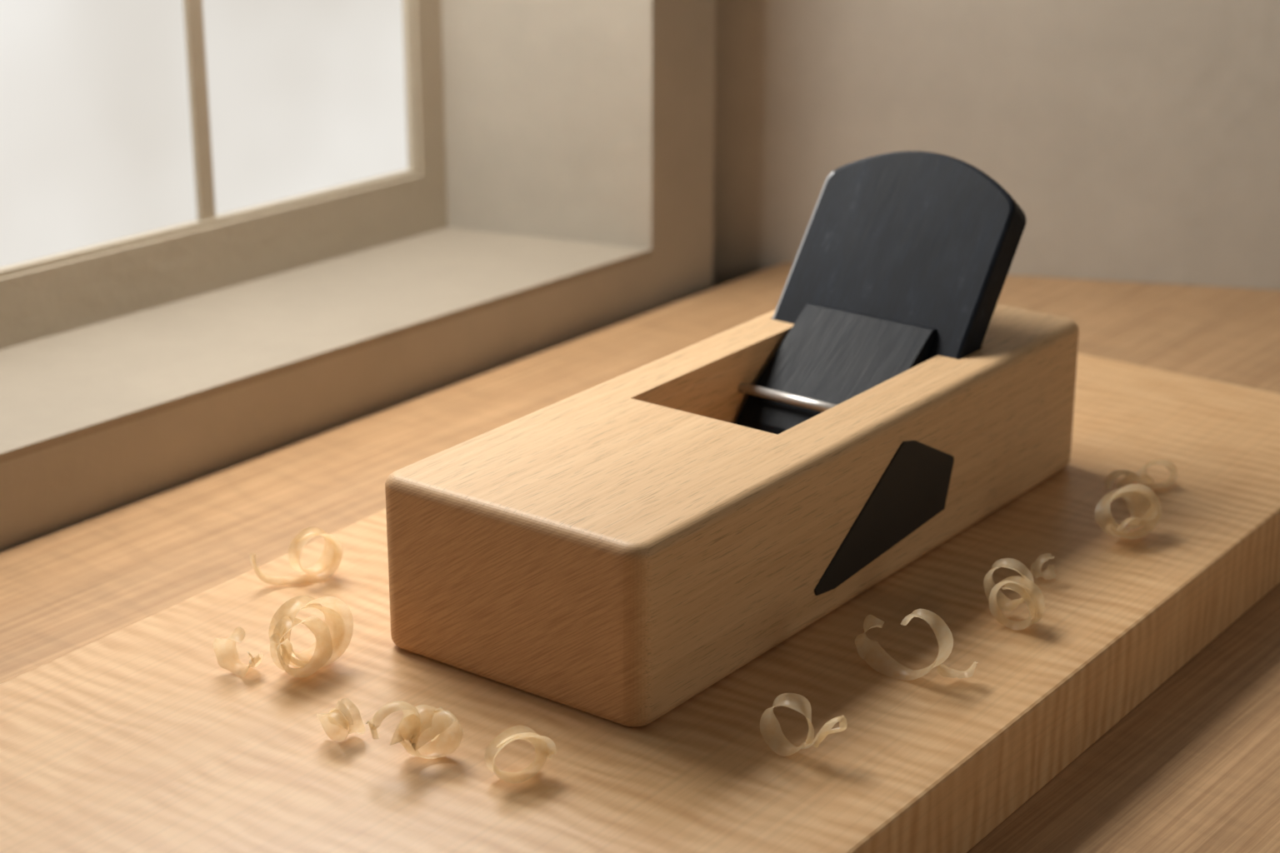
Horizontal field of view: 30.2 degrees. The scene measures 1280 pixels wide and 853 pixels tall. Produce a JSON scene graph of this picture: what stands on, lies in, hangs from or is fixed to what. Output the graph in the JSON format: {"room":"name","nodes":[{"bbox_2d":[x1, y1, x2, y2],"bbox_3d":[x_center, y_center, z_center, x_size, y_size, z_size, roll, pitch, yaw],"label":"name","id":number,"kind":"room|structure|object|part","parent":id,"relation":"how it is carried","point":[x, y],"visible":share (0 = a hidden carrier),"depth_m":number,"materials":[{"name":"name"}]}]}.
{"room":"woodworking shop","nodes":[
{"label":"woodworking shop","id":0,"kind":"room"},
{"bbox_2d":[0,0,715,553],"bbox_3d":[-0.349,-0.062,0.865,0.185,1.798,1.019,15,25,35],"label":"wall","id":1,"kind":"structure","parent":0,"point":[585,121],"depth_m":1.16,"materials":[{"name":"paint"}]},
{"bbox_2d":[0,0,651,464],"bbox_3d":[-0.359,-0.346,0.736,0.170,0.796,0.968,15,25,35],"label":"window","id":2,"kind":"structure","parent":1,"relation":"in","point":[200,199],"depth_m":1.07,"materials":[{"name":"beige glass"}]},
{"bbox_3d":[-0.444,-0.332,0.681,0.005,0.724,0.775,15,25,35],"label":"glass pane","id":3,"kind":"part","parent":2,"relation":"part of","materials":[{"name":"grey glass"}]},
{"bbox_3d":[-0.394,-0.351,0.740,0.019,0.792,0.934,15,25,35],"label":"frame","id":4,"kind":"part","parent":2,"relation":"part of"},
{"bbox_3d":[-0.159,-0.454,1.023,0.005,0.727,0.132,15,25,35],"label":"glass pane","id":5,"kind":"part","parent":2,"relation":"part of","materials":[{"name":"grey glass"}]},
{"bbox_3d":[-0.359,0.016,0.867,0.169,0.025,0.968,15,25,35],"label":"sill","id":6,"kind":"part","parent":2,"relation":"part of","materials":[{"name":"beige paint"}]},
{"bbox_2d":[712,0,1279,289],"bbox_3d":[0.441,-0.182,1.198,1.483,1.798,0.095,4,20,11],"label":"wall","id":7,"kind":"structure","parent":0,"point":[1137,141],"depth_m":1.21,"materials":[{"name":"paint"}]},
{"bbox_3d":[0.158,0.868,0.986,2.208,0.032,1.893,0,20,0],"label":"floor","id":8,"kind":"structure","parent":0,"visible":0},
{"bbox_2d":[0,262,1279,852],"bbox_3d":[0.209,0.447,0.942,0.820,0.789,1.043,15,25,35],"label":"workbench","id":9,"kind":"object","parent":8,"relation":"on","point":[1194,767],"visible":0.27,"depth_m":0.90,"materials":[{"name":"brown wood"}]},
{"bbox_2d":[0,353,1279,852],"bbox_3d":[-0.016,0.084,0.740,0.260,0.032,0.717,14,24,33],"label":"board","id":10,"kind":"object","parent":9,"relation":"on","point":[136,738],"visible":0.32,"depth_m":0.70,"materials":[{"name":"brown wood"}]},
{"bbox_2d":[213,626,264,677],"bbox_3d":[-0.121,0.068,0.717,0.016,0.014,0.010,15,25,35],"label":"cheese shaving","id":11,"kind":"object","parent":10,"relation":"on","point":[225,649],"visible":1,"depth_m":0.72,"materials":[{"name":"beige wood"}]},
{"bbox_2d":[250,527,342,584],"bbox_3d":[-0.113,0.043,0.781,0.031,0.017,0.011,-13,24,-32],"label":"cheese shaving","id":12,"kind":"object","parent":10,"relation":"on","point":[329,562],"visible":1,"depth_m":0.78,"materials":[{"name":"beige wood"}]},
{"bbox_2d":[269,595,353,677],"bbox_3d":[-0.101,0.063,0.716,0.030,0.024,0.019,-16,25,-37],"label":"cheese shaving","id":13,"kind":"object","parent":10,"relation":"on","point":[333,636],"visible":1,"depth_m":0.71,"materials":[{"name":"beige wood"}]},
{"bbox_2d":[316,698,364,742],"bbox_3d":[-0.085,0.084,0.675,0.013,0.012,0.011,16,25,37],"label":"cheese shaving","id":14,"kind":"object","parent":10,"relation":"on","point":[345,719],"visible":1,"depth_m":0.68,"materials":[{"name":"beige wood"}]},
{"bbox_2d":[365,701,462,759],"bbox_3d":[-0.063,0.085,0.662,0.025,0.020,0.014,-11,23,-28],"label":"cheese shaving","id":15,"kind":"object","parent":10,"relation":"on","point":[420,725],"visible":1,"depth_m":0.66,"materials":[{"name":"beige wood"}]},
{"bbox_2d":[484,725,556,784],"bbox_3d":[-0.034,0.090,0.654,0.020,0.015,0.013,-12,23,-30],"label":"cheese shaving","id":16,"kind":"object","parent":10,"relation":"on","point":[544,747],"visible":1,"depth_m":0.65,"materials":[{"name":"beige wood"}]},
{"bbox_2d":[385,150,1079,727],"bbox_3d":[0.042,-0.013,0.790,0.101,0.116,0.272,14,24,34],"label":"plane","id":17,"kind":"object","parent":10,"relation":"on","point":[617,549],"visible":1,"depth_m":0.75,"materials":[{"name":"brown wood"}]},
{"bbox_3d":[0.059,-0.008,0.819,0.059,0.004,0.004,14,24,34],"label":"retaining rod","id":18,"kind":"part","parent":17,"relation":"part of","materials":[{"name":"metal"}]},
{"bbox_3d":[0.085,-0.035,0.849,0.078,0.115,0.091,14,24,34],"label":"blade","id":19,"kind":"part","parent":17,"relation":"part of","materials":[{"name":"metal"}]},
{"bbox_2d":[760,693,847,756],"bbox_3d":[0.046,0.084,0.665,0.025,0.018,0.008,10,22,26],"label":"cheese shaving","id":20,"kind":"object","parent":10,"relation":"on","point":[772,733],"visible":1,"depth_m":0.67,"materials":[{"name":"beige wood"}]},
{"bbox_2d":[854,609,977,680],"bbox_3d":[0.083,0.065,0.713,0.038,0.022,0.013,11,23,28],"label":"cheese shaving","id":21,"kind":"object","parent":10,"relation":"on","point":[874,655],"visible":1,"depth_m":0.71,"materials":[{"name":"beige wood"}]},
{"bbox_2d":[983,558,1044,630],"bbox_3d":[0.118,0.053,0.750,0.022,0.019,0.015,14,24,34],"label":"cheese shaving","id":22,"kind":"object","parent":10,"relation":"on","point":[1030,593],"visible":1,"depth_m":0.75,"materials":[{"name":"beige wood"}]},
{"bbox_2d":[1030,553,1055,579],"bbox_3d":[0.134,0.047,0.783,0.008,0.009,0.006,-13,24,-32],"label":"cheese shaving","id":23,"kind":"object","parent":10,"relation":"on","point":[1049,574],"visible":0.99,"depth_m":0.78,"materials":[{"name":"beige wood"}]},
{"bbox_2d":[1094,484,1161,539],"bbox_3d":[0.168,0.029,0.816,0.026,0.020,0.016,-13,24,-32],"label":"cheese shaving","id":24,"kind":"object","parent":10,"relation":"on","point":[1143,505],"visible":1,"depth_m":0.81,"materials":[{"name":"beige wood"}]},
{"bbox_2d":[1104,459,1177,489],"bbox_3d":[0.181,0.018,0.860,0.034,0.011,0.012,-10,22,-26],"label":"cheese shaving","id":25,"kind":"object","parent":10,"relation":"on","point":[1141,477],"visible":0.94,"depth_m":0.86,"materials":[{"name":"beige wood"}]}
]}

